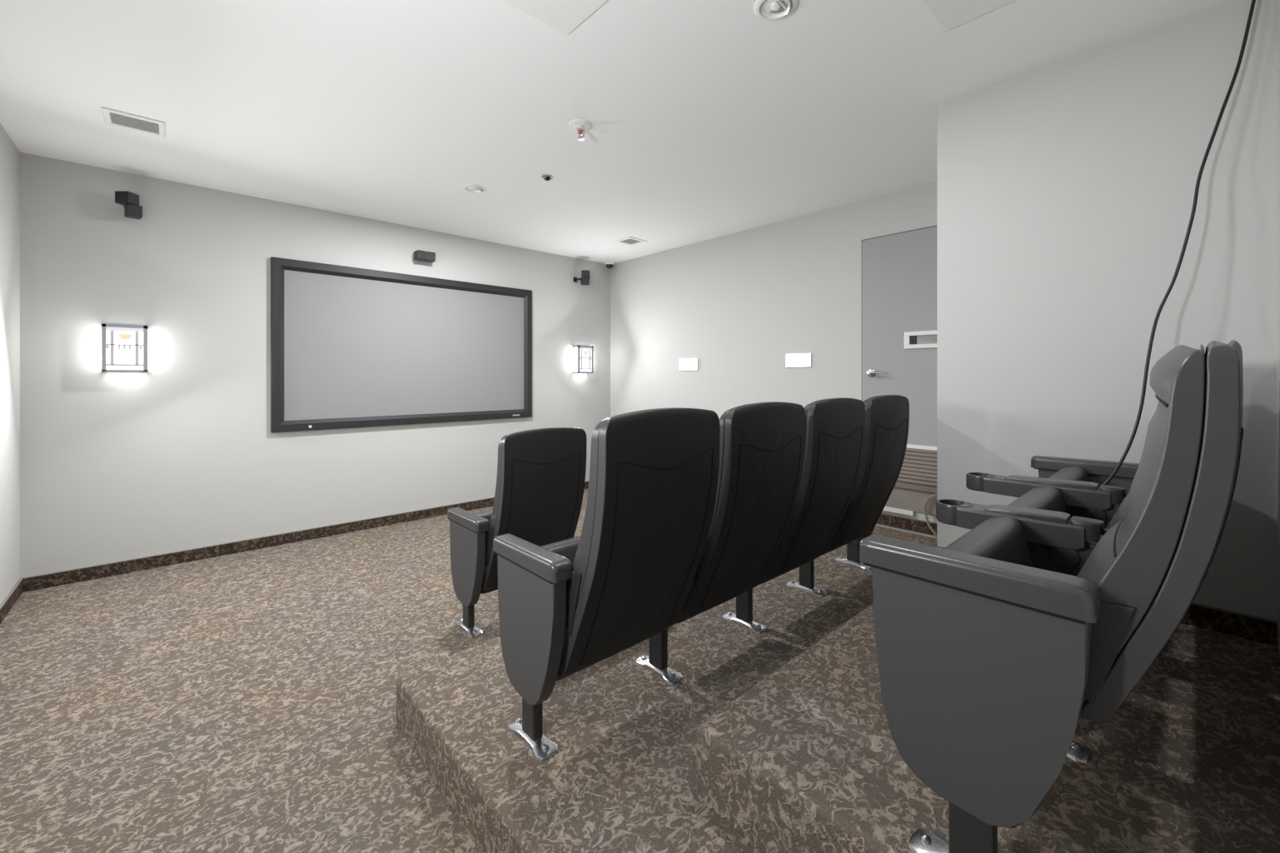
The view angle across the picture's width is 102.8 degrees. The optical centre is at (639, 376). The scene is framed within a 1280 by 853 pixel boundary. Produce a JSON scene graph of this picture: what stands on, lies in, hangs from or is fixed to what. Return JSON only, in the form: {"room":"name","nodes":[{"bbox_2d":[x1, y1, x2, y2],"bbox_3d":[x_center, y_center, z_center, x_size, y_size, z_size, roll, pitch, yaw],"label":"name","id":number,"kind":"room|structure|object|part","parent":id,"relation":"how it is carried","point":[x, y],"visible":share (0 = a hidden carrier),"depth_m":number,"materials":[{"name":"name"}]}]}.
{"room":"home theater","nodes":[
{"label":"home theater","id":0,"kind":"room"},
{"bbox_2d":[0,123,19,603],"bbox_3d":[-2.157,-0.026,1.251,0.100,2.737,5.140,0,0,-42],"label":"wall","id":1,"kind":"structure","parent":0,"point":[9,153],"depth_m":2.96,"materials":[{"name":"grey paint"}]},
{"bbox_2d":[0,577,22,624],"bbox_3d":[-2.116,1.298,1.289,0.016,0.088,5.140,0,0,-42],"label":"baseboard","id":2,"kind":"structure","parent":1,"relation":"attached to","point":[7,603],"depth_m":2.96,"materials":[{"name":"carpet"}]},
{"bbox_2d":[0,488,587,852],"bbox_3d":[-0.377,1.402,2.882,4.928,0.120,5.340,0,0,-42],"label":"floor","id":3,"kind":"structure","parent":0,"point":[245,701],"depth_m":2.13,"materials":[{"name":"carpet"}]},
{"bbox_2d":[447,427,586,637],"bbox_3d":[-0.682,0.806,2.896,0.655,1.072,0.626,0,0,-42],"label":"chair","id":4,"kind":"object","parent":3,"relation":"on","point":[540,477],"visible":0.83,"depth_m":2.66,"materials":[{"name":"grey plastic"}]},
{"bbox_3d":[-0.922,0.994,2.725,0.046,0.433,0.355,0,0,-43],"label":"panel","id":5,"kind":"part","parent":4,"relation":"part of","materials":[{"name":"grey plastic"}]},
{"bbox_3d":[-0.923,0.759,2.736,0.072,0.054,0.388,0,0,-43],"label":"armrest","id":6,"kind":"part","parent":4,"relation":"part of","materials":[{"name":"grey plastic"}]},
{"bbox_3d":[-0.717,0.964,2.929,0.464,0.412,0.181,0,0,-43],"label":"seat","id":7,"kind":"part","parent":4,"relation":"part of","materials":[{"name":"black leather"}]},
{"bbox_2d":[489,435,504,542],"bbox_3d":[-0.571,0.609,2.771,0.498,0.666,0.202,0,0,-43],"label":"backrest cushion","id":8,"kind":"object","parent":4,"relation":"on","point":[497,519],"depth_m":2.55,"materials":[{"name":"grey leather"}]},
{"bbox_2d":[19,152,610,577],"bbox_3d":[-2.147,-0.026,4.814,4.928,2.737,0.100,0,0,-42],"label":"wall","id":9,"kind":"structure","parent":0,"point":[181,454],"depth_m":3.75,"materials":[{"name":"grey paint"}]},
{"bbox_2d":[101,323,148,373],"bbox_3d":[-3.473,-0.186,3.453,0.216,0.324,0.115,0,0,-42],"label":"wall sconce","id":10,"kind":"object","parent":9,"relation":"attached to","point":[124,347],"visible":1,"depth_m":3.41,"materials":[{"name":"white glass"}]},
{"bbox_3d":[-3.442,-0.185,3.419,0.192,0.286,0.002,0,0,-43],"label":"glass","id":11,"kind":"part","parent":10,"relation":"part of","materials":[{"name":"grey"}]},
{"bbox_3d":[-3.439,-0.266,3.419,0.067,0.038,0.005,0,0,-43],"label":"art glass","id":12,"kind":"part","parent":10,"relation":"part of","materials":[{"name":"yellow"}]},
{"bbox_2d":[114,190,142,219],"bbox_3d":[-3.445,-1.152,3.449,0.132,0.156,0.159,0,0,-42],"label":"speaker","id":13,"kind":"object","parent":9,"relation":"attached to","point":[130,201],"visible":1,"depth_m":3.41},
{"bbox_2d":[129,192,139,205],"bbox_3d":[-3.392,-1.190,3.428,0.008,0.068,0.068,0,0,-1],"label":"grille","id":14,"kind":"object","parent":13,"relation":"attached to","point":[133,198],"depth_m":3.42,"materials":[{"name":"grey fabric"}]},
{"bbox_2d":[128,204,141,216],"bbox_3d":[-3.384,-1.113,3.425,0.008,0.066,0.066,0,0,37],"label":"grille","id":15,"kind":"object","parent":13,"relation":"attached to","point":[134,210],"depth_m":3.42,"materials":[{"name":"grey fabric"}]},
{"bbox_2d":[22,480,588,592],"bbox_3d":[-2.110,1.298,4.773,4.704,0.088,0.016,0,0,-42],"label":"baseboard","id":16,"kind":"structure","parent":9,"relation":"attached to","point":[73,575],"depth_m":3.85,"materials":[{"name":"carpet"}]},
{"bbox_2d":[270,256,532,432],"bbox_3d":[-2.046,-0.250,4.811,2.327,1.381,0.041,0,0,-42],"label":"projection screen","id":17,"kind":"object","parent":9,"relation":"attached to","point":[351,347],"visible":1,"depth_m":4.63,"materials":[{"name":"grey fabric"}]},
{"bbox_2d":[413,249,435,262],"bbox_3d":[-2.013,-1.120,4.779,0.177,0.082,0.134,0,0,-42],"label":"speaker","id":18,"kind":"object","parent":9,"relation":"attached to","point":[419,255],"visible":1,"depth_m":4.73},
{"bbox_2d":[418,250,426,258],"bbox_3d":[-2.001,-1.120,4.710,0.008,0.070,0.070,0,0,41],"label":"grille","id":19,"kind":"object","parent":18,"relation":"attached to","point":[422,254],"depth_m":4.70,"materials":[{"name":"grey fabric"}]},
{"bbox_2d":[427,251,434,260],"bbox_3d":[-1.945,-1.120,4.761,0.070,0.070,0.008,0,0,-36],"label":"grille","id":20,"kind":"object","parent":18,"relation":"attached to","point":[430,256],"depth_m":4.76,"materials":[{"name":"grey fabric"}]},
{"bbox_2d":[573,269,590,285],"bbox_3d":[-0.681,-1.154,5.977,0.194,0.179,0.122,0,0,-6],"label":"speaker","id":21,"kind":"object","parent":9,"relation":"attached to","point":[585,279],"visible":1,"depth_m":5.93},
{"bbox_2d":[582,277,588,284],"bbox_3d":[-0.629,-1.108,5.935,0.076,0.076,0.016,0,0,-17],"label":"grille","id":22,"kind":"object","parent":21,"relation":"attached to","point":[585,280],"depth_m":5.93,"materials":[{"name":"grey fabric"}]},
{"bbox_2d":[582,270,588,277],"bbox_3d":[-0.635,-1.188,5.932,0.078,0.078,0.017,0,0,0],"label":"grille","id":23,"kind":"object","parent":21,"relation":"attached to","point":[585,273],"depth_m":5.93,"materials":[{"name":"grey fabric"}]},
{"bbox_2d":[572,345,593,373],"bbox_3d":[-0.670,-0.198,6.022,0.216,0.324,0.115,0,0,-42],"label":"wall sconce","id":24,"kind":"object","parent":9,"relation":"attached to","point":[583,355],"visible":1,"depth_m":5.98,"materials":[{"name":"white glass"}]},
{"bbox_3d":[-0.669,-0.197,6.022,0.192,0.286,0.090,0,0,-43],"label":"lantern glass","id":25,"kind":"part","parent":24,"relation":"part of","materials":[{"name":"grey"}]},
{"bbox_3d":[-0.638,-0.197,5.988,0.192,0.286,0.002,0,0,-43],"label":"glass","id":26,"kind":"part","parent":24,"relation":"part of","materials":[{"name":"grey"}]},
{"bbox_2d":[0,0,1231,263],"bbox_3d":[-0.377,-1.455,2.882,4.928,0.120,5.340,0,0,-42],"label":"ceiling","id":27,"kind":"structure","parent":0,"point":[709,119],"depth_m":2.56,"materials":[{"name":"white paint"}]},
{"bbox_2d":[100,105,165,137],"bbox_3d":[-2.772,-1.391,2.808,0.243,0.009,0.235,0,0,-42],"label":"ceiling vent","id":28,"kind":"object","parent":27,"relation":"in","point":[112,117],"visible":1,"depth_m":2.80,"materials":[{"name":"white metal"}]},
{"bbox_2d":[462,184,485,193],"bbox_3d":[-1.231,-1.389,3.790,0.160,0.030,0.160,0,0,-42],"label":"recessed light","id":29,"kind":"object","parent":27,"relation":"in","point":[475,188],"visible":1,"depth_m":3.77,"materials":[{"name":"white metal"}]},
{"bbox_2d":[541,174,552,180],"bbox_3d":[-0.647,-1.381,3.571,0.080,0.028,0.080,0,0,-42],"label":"ceiling sensor","id":30,"kind":"object","parent":27,"relation":"attached to","point":[547,177],"visible":1,"depth_m":3.55,"materials":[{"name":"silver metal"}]},
{"bbox_2d":[502,0,607,34],"bbox_3d":[-0.309,-1.392,1.662,0.590,0.006,0.608,0,0,-42],"label":"ceiling panel","id":31,"kind":"object","parent":27,"relation":"attached to","point":[564,16],"visible":1,"depth_m":1.94,"materials":[{"name":"white paint"}]},
{"bbox_2d":[568,119,592,140],"bbox_3d":[-0.330,-1.355,2.836,0.128,0.079,0.128,0,0,-42],"label":"sprinkler","id":32,"kind":"object","parent":27,"relation":"attached to","point":[580,126],"visible":1,"depth_m":2.82,"materials":[{"name":"white metal"}]},
{"bbox_3d":[-0.330,-1.355,2.836,0.026,0.025,0.026,0,0,-43],"label":"glass bulb","id":33,"kind":"part","parent":32,"relation":"part of","materials":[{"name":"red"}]},
{"bbox_3d":[-0.330,-1.355,2.836,0.047,0.056,0.047,0,0,3],"label":"sprinkler frame","id":34,"kind":"part","parent":32,"relation":"part of","materials":[{"name":"grey metal"}]},
{"bbox_2d":[604,260,614,268],"bbox_3d":[-0.371,-1.356,6.245,0.124,0.078,0.124,0,0,-42],"label":"dome camera","id":35,"kind":"object","parent":27,"relation":"attached to","point":[609,264],"visible":1,"depth_m":6.21,"materials":[{"name":"white plastic"}]},
{"bbox_2d":[614,236,647,245],"bbox_3d":[-0.096,-1.391,5.263,0.240,0.009,0.240,0,0,-42],"label":"ceiling vent","id":36,"kind":"object","parent":27,"relation":"in","point":[630,241],"visible":1,"depth_m":5.25,"materials":[{"name":"white metal"}]},
{"bbox_2d":[753,0,797,20],"bbox_3d":[0.510,-1.389,1.921,0.160,0.030,0.160,0,0,-42],"label":"recessed light","id":37,"kind":"object","parent":27,"relation":"in","point":[781,9],"visible":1,"depth_m":1.93,"materials":[{"name":"white metal"}]},
{"bbox_3d":[0.510,-1.388,1.921,0.034,0.016,0.034,0,0,-43],"label":"bulb","id":38,"kind":"part","parent":37,"relation":"part of","materials":[{"name":"white glass"}]},
{"bbox_2d":[921,0,1015,31],"bbox_3d":[1.211,-1.392,1.639,0.600,0.006,0.600,0,0,-42],"label":"ceiling panel","id":39,"kind":"object","parent":27,"relation":"attached to","point":[949,14],"visible":1,"depth_m":1.94,"materials":[{"name":"white paint"}]},
{"bbox_2d":[1101,0,1255,484],"bbox_3d":[1.947,-0.460,1.897,0.556,1.871,0.063,0,0,10],"label":"cable","id":40,"kind":"object","parent":27,"relation":"hanging from","point":[1252,4],"visible":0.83,"depth_m":1.90,"materials":[{"name":"black plastic"}]},
{"bbox_2d":[396,525,936,852],"bbox_3d":[1.074,1.248,2.286,3.393,0.187,2.300,0,0,-42],"label":"floor","id":41,"kind":"structure","parent":0,"point":[621,778],"depth_m":1.71,"materials":[{"name":"carpet"}]},
{"bbox_2d":[493,407,719,761],"bbox_3d":[-0.115,0.626,1.751,0.579,1.057,0.552,0,0,-42],"label":"chair","id":42,"kind":"object","parent":41,"relation":"on","point":[568,606],"visible":1,"depth_m":1.57,"materials":[{"name":"grey plastic"}]},
{"bbox_3d":[-0.353,0.806,1.633,0.046,0.433,0.355,0,0,-43],"label":"panel","id":43,"kind":"part","parent":42,"relation":"part of","materials":[{"name":"grey plastic"}]},
{"bbox_3d":[-0.354,0.572,1.644,0.072,0.054,0.388,0,0,-43],"label":"armrest","id":44,"kind":"part","parent":42,"relation":"part of","materials":[{"name":"grey plastic"}]},
{"bbox_3d":[-0.147,0.777,1.837,0.464,0.412,0.181,0,0,-43],"label":"seat","id":45,"kind":"part","parent":42,"relation":"part of","materials":[{"name":"grey plastic"}]},
{"bbox_2d":[572,418,606,602],"bbox_3d":[-0.002,0.429,1.678,0.498,0.651,0.202,0,0,-43],"label":"backrest cushion","id":46,"kind":"object","parent":42,"relation":"on","point":[589,567],"depth_m":1.46,"materials":[{"name":"grey leather"}]},
{"bbox_2d":[634,401,805,684],"bbox_3d":[0.274,0.626,2.158,0.586,1.057,0.626,0,0,-42],"label":"chair","id":47,"kind":"object","parent":41,"relation":"on","point":[762,445],"visible":0.75,"depth_m":1.95,"materials":[{"name":"grey plastic"}]},
{"bbox_3d":[0.270,0.777,2.218,0.464,0.412,0.181,0,0,-43],"label":"seat","id":48,"kind":"part","parent":47,"relation":"part of","materials":[{"name":"grey plastic"}]},
{"bbox_2d":[702,403,752,557],"bbox_3d":[0.415,0.429,2.060,0.498,0.651,0.202,0,0,-43],"label":"backrest cushion","id":49,"kind":"object","parent":47,"relation":"on","point":[730,534],"depth_m":1.85,"materials":[{"name":"grey leather"}]},
{"bbox_2d":[722,397,865,632],"bbox_3d":[0.691,0.626,2.539,0.586,1.057,0.626,0,0,-42],"label":"chair","id":50,"kind":"object","parent":41,"relation":"on","point":[835,427],"visible":0.68,"depth_m":2.33,"materials":[{"name":"grey plastic"}]},
{"bbox_3d":[0.686,0.777,2.600,0.464,0.412,0.181,0,0,-43],"label":"seat","id":51,"kind":"part","parent":50,"relation":"part of","materials":[{"name":"grey plastic"}]},
{"bbox_2d":[801,398,825,478],"bbox_3d":[0.831,0.429,2.442,0.498,0.651,0.202,0,0,-43],"label":"backrest cushion","id":52,"kind":"object","parent":50,"relation":"on","point":[806,473],"depth_m":2.20,"materials":[{"name":"grey leather"}]},
{"bbox_2d":[786,394,909,597],"bbox_3d":[1.133,0.626,2.945,0.655,1.057,0.626,0,0,-42],"label":"chair","id":53,"kind":"object","parent":41,"relation":"on","point":[887,416],"visible":0.66,"depth_m":2.73,"materials":[{"name":"grey plastic"}]},
{"bbox_3d":[1.313,0.806,3.160,0.046,0.433,0.355,0,0,-43],"label":"panel","id":54,"kind":"part","parent":53,"relation":"part of","materials":[{"name":"grey plastic"}]},
{"bbox_2d":[863,395,878,405],"bbox_3d":[1.248,0.429,2.824,0.498,0.651,0.202,0,0,-43],"label":"backrest cushion","id":55,"kind":"object","parent":53,"relation":"on","point":[866,402],"depth_m":2.60,"materials":[{"name":"grey leather"}]},
{"bbox_2d":[610,181,936,537],"bbox_3d":[1.402,-0.026,4.513,0.100,2.737,5.140,0,0,-42],"label":"wall","id":56,"kind":"structure","parent":0,"point":[736,303],"depth_m":4.81,"materials":[{"name":"grey paint"}]},
{"bbox_2d":[679,358,697,370],"bbox_3d":[0.512,-0.128,5.399,0.016,0.123,0.254,0,0,-42],"label":"wall light","id":57,"kind":"object","parent":56,"relation":"attached to","point":[688,364],"visible":1,"depth_m":5.39,"materials":[{"name":"white plastic"}]},
{"bbox_2d":[785,353,811,367],"bbox_3d":[1.379,-0.142,4.453,0.016,0.116,0.241,0,0,-42],"label":"wall light","id":58,"kind":"object","parent":56,"relation":"attached to","point":[797,359],"visible":1,"depth_m":4.44,"materials":[{"name":"white plastic"}]},
{"bbox_2d":[861,225,936,516],"bbox_3d":[2.024,-0.025,3.698,0.084,2.109,0.878,0,0,-42],"label":"door","id":59,"kind":"structure","parent":56,"relation":"in","point":[899,270],"depth_m":3.79,"materials":[{"name":"grey paint"}]},
{"bbox_3d":[1.805,-0.030,3.927,0.070,0.068,0.146,0,0,-43],"label":"lever handle","id":60,"kind":"part","parent":59,"relation":"part of","materials":[{"name":"silver metal"}]},
{"bbox_3d":[2.053,0.904,3.707,0.004,0.155,0.852,0,0,-42],"label":"kick panel","id":61,"kind":"part","parent":59,"relation":"part of","materials":[{"name":"grey"}]},
{"bbox_2d":[894,482,936,493],"bbox_3d":[2.058,0.809,3.684,0.027,0.035,0.812,0,0,-43],"label":"grille","id":62,"kind":"object","parent":59,"relation":"attached to","point":[917,487],"depth_m":3.73,"materials":[{"name":"brown metal"}]},
{"bbox_2d":[896,448,936,488],"bbox_3d":[2.060,0.662,3.686,0.021,0.289,0.812,0,0,-43],"label":"grille","id":63,"kind":"object","parent":59,"relation":"attached to","point":[918,470],"depth_m":3.72,"materials":[{"name":"brown"}]},
{"bbox_3d":[2.102,-0.267,3.644,0.017,0.124,0.413,0,0,-43],"label":"slot frame","id":64,"kind":"part","parent":59,"relation":"part of","materials":[{"name":"white metal"}]},
{"bbox_2d":[906,443,936,450],"bbox_3d":[2.062,0.513,3.688,0.017,0.027,0.812,0,0,-43],"label":"grille","id":65,"kind":"object","parent":59,"relation":"attached to","point":[909,446],"depth_m":3.71,"materials":[{"name":"white metal"}]},
{"bbox_3d":[2.106,-0.267,3.648,0.004,0.064,0.337,0,0,-43],"label":"slot pane","id":66,"kind":"part","parent":59,"relation":"part of","materials":[{"name":"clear glass"}]},
{"bbox_2d":[923,493,936,539],"bbox_3d":[2.089,0.971,3.619,0.152,0.364,0.043,0,0,36],"label":"cord","id":67,"kind":"object","parent":59,"relation":"hanging from","point":[934,495],"visible":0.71,"depth_m":3.65,"materials":[{"name":"brown plastic"}]},
{"bbox_2d":[876,512,936,535],"bbox_3d":[1.951,1.091,3.832,0.016,0.088,1.205,0,0,-42],"label":"baseboard","id":68,"kind":"structure","parent":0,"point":[911,524],"depth_m":3.79,"materials":[{"name":"carpet"}]},
{"bbox_2d":[696,602,1279,852],"bbox_3d":[1.624,1.056,1.997,2.973,0.198,1.130,0,0,-42],"label":"floor","id":69,"kind":"structure","parent":0,"point":[808,759],"depth_m":1.28,"materials":[{"name":"carpet"}]},
{"bbox_2d":[936,486,1128,763],"bbox_3d":[1.272,0.446,1.491,0.586,1.022,0.584,0,0,-42],"label":"chair","id":70,"kind":"object","parent":69,"relation":"on","point":[1057,541],"visible":0.24,"depth_m":1.34,"materials":[{"name":"grey plastic"}]},
{"bbox_3d":[1.032,0.403,1.390,0.094,0.060,0.275,0,0,-43],"label":"armrest","id":71,"kind":"part","parent":70,"relation":"part of","materials":[{"name":"grey plastic"}]},
{"bbox_3d":[1.253,0.579,1.567,0.464,0.412,0.181,0,0,-43],"label":"seat","id":72,"kind":"part","parent":70,"relation":"part of","materials":[{"name":"black leather"}]},
{"bbox_3d":[1.074,0.547,1.344,0.036,0.260,0.250,0,0,-43],"label":"frame","id":73,"kind":"part","parent":70,"relation":"part of","materials":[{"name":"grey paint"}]},
{"bbox_2d":[1105,493,1128,528],"bbox_3d":[1.398,0.249,1.409,0.498,0.616,0.202,0,0,-43],"label":"backrest cushion","id":74,"kind":"object","parent":70,"relation":"on","point":[1119,515],"depth_m":1.37,"materials":[{"name":"grey leather"}]},
{"bbox_2d":[859,339,1243,852],"bbox_3d":[0.868,0.446,1.099,0.579,1.022,0.552,0,0,-42],"label":"chair","id":75,"kind":"object","parent":69,"relation":"on","point":[988,659],"visible":1,"depth_m":0.90,"materials":[{"name":"grey plastic"}]},
{"bbox_3d":[0.630,0.374,0.992,0.072,0.054,0.388,0,0,-43],"label":"armrest","id":76,"kind":"part","parent":75,"relation":"part of","materials":[{"name":"grey plastic"}]},
{"bbox_3d":[0.631,0.609,0.981,0.046,0.433,0.355,0,0,-43],"label":"panel","id":77,"kind":"part","parent":75,"relation":"part of","materials":[{"name":"grey plastic"}]},
{"bbox_3d":[0.837,0.579,1.185,0.464,0.412,0.181,0,0,-43],"label":"seat","id":78,"kind":"part","parent":75,"relation":"part of","materials":[{"name":"black leather"}]},
{"bbox_2d":[1076,344,1205,658],"bbox_3d":[0.982,0.249,1.027,0.498,0.616,0.202,0,0,-43],"label":"backrest cushion","id":79,"kind":"object","parent":75,"relation":"on","point":[1148,570],"depth_m":0.82,"materials":[{"name":"grey leather"}]},
{"bbox_2d":[966,455,1139,528],"bbox_3d":[1.690,0.446,1.922,0.655,1.022,0.656,0,0,-42],"label":"chair","id":80,"kind":"object","parent":69,"relation":"on","point":[1079,481],"visible":0.16,"depth_m":1.86,"materials":[{"name":"grey plastic"}]},
{"bbox_3d":[1.424,0.403,1.798,0.094,0.060,0.347,0,0,-43],"label":"armrest","id":81,"kind":"part","parent":80,"relation":"part of","materials":[{"name":"grey plastic"}]},
{"bbox_3d":[1.670,0.579,1.948,0.464,0.412,0.181,0,0,-43],"label":"seat","id":82,"kind":"part","parent":80,"relation":"part of","materials":[{"name":"black leather"}]},
{"bbox_3d":[1.880,0.374,2.138,0.072,0.054,0.388,0,0,-43],"label":"armrest","id":83,"kind":"part","parent":80,"relation":"part of","materials":[{"name":"grey plastic"}]},
{"bbox_3d":[1.880,0.609,2.127,0.046,0.433,0.355,0,0,-43],"label":"panel","id":84,"kind":"part","parent":80,"relation":"part of","materials":[{"name":"grey plastic"}]},
{"bbox_3d":[1.491,0.547,1.726,0.036,0.260,0.250,0,0,-43],"label":"frame","id":85,"kind":"part","parent":80,"relation":"part of","materials":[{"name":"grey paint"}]},
{"bbox_2d":[936,0,1276,620],"bbox_3d":[2.314,-0.026,2.606,1.133,2.737,1.095,0,0,-42],"label":"wall","id":86,"kind":"structure","parent":0,"point":[1066,188],"depth_m":2.14,"materials":[{"name":"grey paint"}]},
{"bbox_2d":[936,545,1277,646],"bbox_3d":[1.892,0.913,2.219,0.016,0.088,1.095,0,0,-42],"label":"baseboard","id":87,"kind":"structure","parent":86,"relation":"attached to","point":[1243,625],"depth_m":1.89,"materials":[{"name":"carpet"}]},
{"bbox_2d":[1276,0,1279,653],"bbox_3d":[1.393,-0.026,0.951,4.928,2.737,0.100,0,0,-42],"label":"wall","id":88,"kind":"structure","parent":0,"point":[1277,1],"depth_m":1.78,"materials":[{"name":"grey paint"}]}
]}

